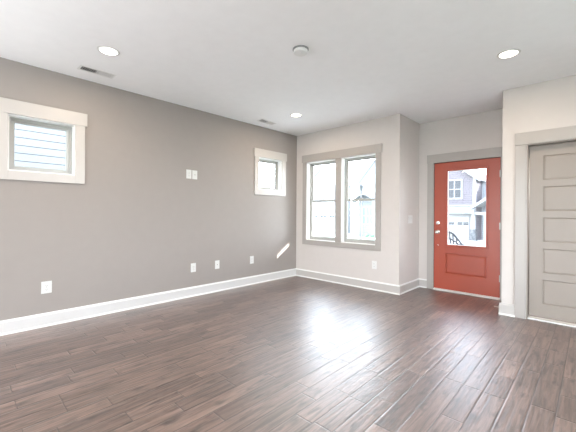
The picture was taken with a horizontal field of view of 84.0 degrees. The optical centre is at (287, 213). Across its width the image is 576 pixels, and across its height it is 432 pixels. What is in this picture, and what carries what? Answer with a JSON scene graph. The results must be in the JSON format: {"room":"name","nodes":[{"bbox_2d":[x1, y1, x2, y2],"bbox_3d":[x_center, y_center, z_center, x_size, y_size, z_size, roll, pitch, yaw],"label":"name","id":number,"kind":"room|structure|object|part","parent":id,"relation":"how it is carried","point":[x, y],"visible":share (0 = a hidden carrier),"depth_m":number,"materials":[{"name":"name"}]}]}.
{"room":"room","nodes":[
{"label":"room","id":0,"kind":"room"},
{"bbox_2d":[0,57,296,320],"bbox_3d":[-3.207,-0.167,2.875,0.160,2.740,9.920,0,0,44],"label":"wall","id":1,"kind":"structure","parent":0,"point":[136,226],"depth_m":4.08,"materials":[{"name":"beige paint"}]},
{"bbox_2d":[0,97,87,183],"bbox_3d":[-2.642,-0.735,3.437,0.176,0.800,0.802,0,0,44],"label":"window","id":2,"kind":"structure","parent":1,"relation":"in","point":[74,124],"depth_m":3.40,"materials":[{"name":"paint"}]},
{"bbox_3d":[-2.679,-0.710,3.473,0.032,0.500,0.506,0,0,44],"label":"sash","id":3,"kind":"part","parent":2,"relation":"part of","materials":[{"name":"white plastic"}]},
{"bbox_3d":[-2.682,-0.710,3.475,0.065,0.564,0.570,0,0,44],"label":"frame","id":4,"kind":"part","parent":2,"relation":"part of","materials":[{"name":"white plastic"}]},
{"bbox_2d":[41,281,51,293],"bbox_3d":[-2.580,0.792,3.415,0.009,0.128,0.092,0,0,44],"label":"wall outlet","id":5,"kind":"object","parent":1,"relation":"attached to","point":[46,287],"visible":1,"depth_m":3.41,"materials":[{"name":"white plastic"}]},
{"bbox_2d":[0,268,295,335],"bbox_3d":[-3.148,1.132,2.811,0.026,0.142,9.600,0,0,44],"label":"baseboard","id":6,"kind":"structure","parent":1,"relation":"attached to","point":[10,326],"depth_m":3.97,"materials":[{"name":"white paint"}]},
{"bbox_2d":[186,169,190,178],"bbox_3d":[-1.429,-0.563,4.611,0.009,0.128,0.080,0,0,44],"label":"wall outlet","id":7,"kind":"object","parent":1,"relation":"attached to","point":[188,172],"visible":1,"depth_m":4.61,"materials":[{"name":"white plastic"}]},
{"bbox_2d":[191,263,195,271],"bbox_3d":[-1.382,0.796,4.669,0.009,0.128,0.080,0,0,44],"label":"wall outlet","id":8,"kind":"object","parent":1,"relation":"attached to","point":[193,265],"visible":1,"depth_m":4.67,"materials":[{"name":"white plastic"}]},
{"bbox_2d":[192,170,196,178],"bbox_3d":[-1.362,-0.560,4.677,0.014,0.128,0.080,0,0,44],"label":"wall jack","id":9,"kind":"object","parent":1,"relation":"attached to","point":[194,173],"visible":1,"depth_m":4.67,"materials":[{"name":"white plastic"}]},
{"bbox_2d":[215,260,218,268],"bbox_3d":[-1.097,0.800,4.964,0.014,0.128,0.080,0,0,44],"label":"wall jack","id":10,"kind":"object","parent":1,"relation":"attached to","point":[217,261],"visible":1,"depth_m":4.96,"materials":[{"name":"white plastic"}]},
{"bbox_2d":[250,256,253,263],"bbox_3d":[-0.617,0.799,5.469,0.009,0.128,0.080,0,0,44],"label":"wall outlet","id":11,"kind":"object","parent":1,"relation":"attached to","point":[251,257],"visible":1,"depth_m":5.46,"materials":[{"name":"white plastic"}]},
{"bbox_2d":[254,148,286,195],"bbox_3d":[-0.362,-0.721,5.823,0.176,0.800,0.802,0,0,44],"label":"window","id":12,"kind":"structure","parent":1,"relation":"in","point":[279,160],"depth_m":5.85,"materials":[{"name":"paint"}]},
{"bbox_3d":[-0.400,-0.696,5.859,0.032,0.500,0.506,0,0,44],"label":"sash","id":13,"kind":"part","parent":12,"relation":"part of","materials":[{"name":"clear glass"}]},
{"bbox_3d":[-0.402,-0.696,5.862,0.065,0.564,0.570,0,0,44],"label":"frame","id":14,"kind":"part","parent":12,"relation":"part of","materials":[{"name":"white plastic"}]},
{"bbox_2d":[0,276,575,431],"bbox_3d":[-0.765,1.278,1.054,6.220,0.120,10.674,0,0,44],"label":"floor","id":15,"kind":"structure","parent":0,"point":[294,353],"depth_m":2.53,"materials":[{"name":"brown wood"}]},
{"bbox_2d":[0,0,575,135],"bbox_3d":[-0.371,-1.644,1.447,6.220,0.250,11.760,0,0,44],"label":"ceiling","id":16,"kind":"structure","parent":0,"point":[422,61],"depth_m":2.99,"materials":[{"name":"paint"}]},
{"bbox_2d":[77,65,115,78],"bbox_3d":[-2.066,-1.526,3.459,0.140,0.007,0.340,0,0,44],"label":"ceiling vent","id":17,"kind":"object","parent":16,"relation":"in","point":[81,67],"visible":1,"depth_m":3.45,"materials":[{"name":"white metal"}]},
{"bbox_2d":[97,46,119,55],"bbox_3d":[-1.688,-1.523,3.008,0.192,0.008,0.192,0,0,44],"label":"recessed light","id":18,"kind":"object","parent":16,"relation":"in","point":[107,50],"visible":1,"depth_m":3.00,"materials":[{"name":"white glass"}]},
{"bbox_2d":[257,119,276,124],"bbox_3d":[-0.348,-1.515,5.324,0.140,0.007,0.340,0,0,44],"label":"ceiling vent","id":19,"kind":"object","parent":16,"relation":"in","point":[260,120],"visible":1,"depth_m":5.33,"materials":[{"name":"white metal"}]},
{"bbox_2d":[290,113,301,116],"bbox_3d":[0.124,-1.512,4.942,0.192,0.008,0.192,0,0,44],"label":"recessed light","id":20,"kind":"object","parent":16,"relation":"in","point":[292,114],"visible":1,"depth_m":4.94,"materials":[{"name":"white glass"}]},
{"bbox_2d":[293,45,308,56],"bbox_3d":[0.117,-1.493,2.955,0.148,0.047,0.148,0,0,44],"label":"smoke detector","id":21,"kind":"object","parent":16,"relation":"attached to","point":[299,50],"visible":1,"depth_m":2.91,"materials":[{"name":"grey plastic"}]},
{"bbox_2d":[496,49,520,58],"bbox_3d":[2.081,-1.500,3.017,0.192,0.008,0.192,0,0,44],"label":"recessed light","id":22,"kind":"object","parent":16,"relation":"in","point":[509,53],"visible":1,"depth_m":3.00,"materials":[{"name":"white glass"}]},
{"bbox_2d":[296,114,403,284],"bbox_3d":[0.981,-0.141,5.622,2.101,2.740,0.160,0,0,44],"label":"wall","id":23,"kind":"structure","parent":0,"point":[388,131],"depth_m":5.17,"materials":[{"name":"beige paint"}]},
{"bbox_2d":[302,143,381,250],"bbox_3d":[0.925,-0.251,5.655,1.666,1.700,0.181,0,0,44],"label":"window","id":24,"kind":"structure","parent":23,"relation":"in","point":[341,240],"depth_m":5.59,"materials":[{"name":"beige paint"}]},
{"bbox_3d":[0.682,-0.225,5.964,0.669,1.471,0.070,0,0,44],"label":"frame","id":25,"kind":"part","parent":24,"relation":"part of","materials":[{"name":"white plastic"}]},
{"bbox_3d":[0.669,0.117,5.952,0.609,0.726,0.028,0,0,44],"label":"sash","id":26,"kind":"part","parent":24,"relation":"part of","materials":[{"name":"clear glass"}]},
{"bbox_3d":[0.694,-0.570,5.974,0.609,0.721,0.028,0,0,44],"label":"sash","id":27,"kind":"part","parent":24,"relation":"part of","materials":[{"name":"clear glass"}]},
{"bbox_3d":[1.249,-0.222,5.423,0.656,1.471,0.070,0,0,44],"label":"frame","id":28,"kind":"part","parent":24,"relation":"part of","materials":[{"name":"white plastic"}]},
{"bbox_3d":[1.236,0.120,5.411,0.596,0.726,0.028,0,0,44],"label":"sash","id":29,"kind":"part","parent":24,"relation":"part of","materials":[{"name":"clear glass"}]},
{"bbox_3d":[1.261,-0.567,5.433,0.596,0.721,0.028,0,0,44],"label":"sash","id":30,"kind":"part","parent":24,"relation":"part of","materials":[{"name":"clear glass"}]},
{"bbox_2d":[296,268,399,294],"bbox_3d":[0.918,1.157,5.546,2.127,0.142,0.026,0,0,44],"label":"baseboard","id":31,"kind":"structure","parent":23,"relation":"attached to","point":[350,281],"depth_m":5.40,"materials":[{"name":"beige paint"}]},
{"bbox_2d":[372,261,376,268],"bbox_3d":[1.381,0.829,5.118,0.080,0.128,0.009,0,0,44],"label":"wall outlet","id":32,"kind":"object","parent":23,"relation":"attached to","point":[374,263],"visible":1,"depth_m":5.11,"materials":[{"name":"white plastic"}]},
{"bbox_2d":[403,116,418,283],"bbox_3d":[2.006,-0.135,5.276,0.140,2.740,0.754,0,0,44],"label":"wall","id":33,"kind":"structure","parent":0,"point":[411,128],"depth_m":5.16,"materials":[{"name":"beige paint"}]},
{"bbox_2d":[400,278,418,294],"bbox_3d":[1.947,1.163,5.103,0.026,0.142,0.754,0,0,44],"label":"baseboard","id":34,"kind":"structure","parent":33,"relation":"attached to","point":[408,286],"depth_m":5.09,"materials":[{"name":"beige paint"}]},
{"bbox_2d":[408,215,411,222],"bbox_3d":[1.961,0.100,5.120,0.012,0.128,0.165,0,0,44],"label":"light switch","id":35,"kind":"object","parent":33,"relation":"attached to","point":[409,216],"visible":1,"depth_m":5.10,"materials":[{"name":"white plastic"}]},
{"bbox_2d":[419,108,502,278],"bbox_3d":[2.737,-0.130,4.987,1.316,2.740,0.160,0,0,44],"label":"wall","id":36,"kind":"structure","parent":0,"point":[482,130],"depth_m":5.09,"materials":[{"name":"beige paint"}]},
{"bbox_2d":[419,278,426,287],"bbox_3d":[2.241,1.165,5.325,0.144,0.142,0.026,0,0,44],"label":"baseboard","id":37,"kind":"structure","parent":36,"relation":"attached to","point":[422,282],"depth_m":5.31,"materials":[{"name":"beige paint"}]},
{"bbox_2d":[427,147,501,299],"bbox_3d":[2.744,0.146,4.934,1.130,2.188,0.227,0,0,44],"label":"door","id":38,"kind":"structure","parent":36,"relation":"in","point":[461,269],"depth_m":4.90,"materials":[{"name":"red paint"}]},
{"bbox_3d":[2.740,-0.083,4.908,0.586,1.219,0.064,0,0,44],"label":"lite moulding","id":39,"kind":"part","parent":38,"relation":"part of","materials":[{"name":"clear glass"}]},
{"bbox_2d":[502,75,575,304],"bbox_3d":[3.570,-0.125,3.109,2.483,2.740,0.139,0,0,44],"label":"wall","id":40,"kind":"structure","parent":0,"point":[550,104],"depth_m":3.82,"materials":[{"name":"beige paint"}]},
{"bbox_2d":[499,302,514,316],"bbox_3d":[3.495,1.173,3.058,2.509,0.142,0.026,0,0,44],"label":"baseboard","id":41,"kind":"structure","parent":40,"relation":"attached to","point":[505,309],"depth_m":3.87,"materials":[{"name":"beige paint"}]},
{"bbox_2d":[514,125,575,326],"bbox_3d":[3.171,0.149,3.469,1.157,2.186,0.166,0,0,44],"label":"door","id":42,"kind":"structure","parent":40,"relation":"in","point":[545,260],"depth_m":3.67,"materials":[{"name":"beige paint"}]},
{"label":"outside","id":43,"kind":"structure","parent":0,"visible":0},
{"bbox_2d":[313,233,467,244],"bbox_3d":[7.305,2.393,31.368,17.300,0.170,5.750,0,0,44],"label":"driveway","id":44,"kind":"structure","parent":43,"point":[313,233],"depth_m":35.14,"materials":[{"name":"concrete"}]},
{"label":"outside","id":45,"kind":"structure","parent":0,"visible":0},
{"bbox_2d":[314,222,485,246],"bbox_3d":[-0.340,3.401,27.498,110.000,3.640,110.000,0,0,44],"label":"ground","id":46,"kind":"structure","parent":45,"point":[350,235],"depth_m":32.37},
{"bbox_2d":[15,124,65,169],"bbox_3d":[-8.604,-2.330,6.107,6.750,7.800,14.200,0,0,44],"label":"neighboring house","id":47,"kind":"structure","parent":46,"relation":"on","point":[37,147],"depth_m":5.92,"materials":[{"name":"white"}]},
{"bbox_2d":[313,166,351,233],"bbox_3d":[4.908,-1.617,39.691,4.940,8.140,3.160,0,0,44],"label":"house","id":48,"kind":"structure","parent":46,"relation":"on","point":[324,177],"depth_m":38.44,"materials":[{"name":"white"}]},
{"bbox_3d":[4.098,-1.852,38.479,0.760,1.160,0.026,0,0,44],"label":"pane","id":49,"kind":"part","parent":48,"relation":"part of","materials":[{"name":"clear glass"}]},
{"bbox_2d":[352,159,374,236],"bbox_3d":[11.595,-1.726,36.180,4.420,8.440,9.000,0,0,44],"label":"house","id":50,"kind":"structure","parent":46,"relation":"on","point":[367,178],"depth_m":34.22,"materials":[{"name":"white"}]},
{"bbox_3d":[8.568,0.276,34.196,1.240,1.740,0.026,0,0,44],"label":"pane","id":51,"kind":"part","parent":50,"relation":"part of","materials":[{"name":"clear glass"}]},
{"bbox_2d":[448,230,464,244],"bbox_3d":[5.135,1.082,9.869,0.894,1.294,0.829,0,0,-31],"label":"patio chair","id":52,"kind":"object","parent":46,"relation":"on","point":[449,231],"visible":0.12,"depth_m":10.14,"materials":[{"name":"metal"}]},
{"bbox_3d":[5.095,0.915,9.937,0.771,0.766,0.579,0,0,-31],"label":"backrest","id":53,"kind":"part","parent":52,"relation":"part of","materials":[{"name":"metal"}]},
{"bbox_2d":[448,169,485,243],"bbox_3d":[17.712,-1.638,30.474,11.550,8.340,8.800,0,0,44],"label":"house","id":54,"kind":"structure","parent":46,"relation":"on","point":[467,188],"depth_m":27.78,"materials":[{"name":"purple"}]},
{"bbox_3d":[14.747,-2.111,28.307,1.050,1.510,0.026,0,0,44],"label":"pane","id":55,"kind":"part","parent":54,"relation":"part of","materials":[{"name":"clear glass"}]},
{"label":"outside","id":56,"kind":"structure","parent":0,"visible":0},
{"bbox_3d":[1.187,2.245,29.089,110.000,0.150,6.000,0,0,44],"label":"road","id":57,"kind":"object","parent":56,"visible":0},
{"bbox_2d":[358,182,364,238],"bbox_3d":[5.413,-0.044,23.682,0.366,4.600,0.506,0,0,-13],"label":"street lamp","id":58,"kind":"object","parent":57,"relation":"on","point":[361,185],"visible":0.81,"depth_m":23.63,"materials":[{"name":"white metal"}]},
{"bbox_3d":[5.410,0.306,23.682,0.260,3.900,0.260,0,0,44],"label":"post","id":59,"kind":"part","parent":58,"relation":"part of","materials":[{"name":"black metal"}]}
]}

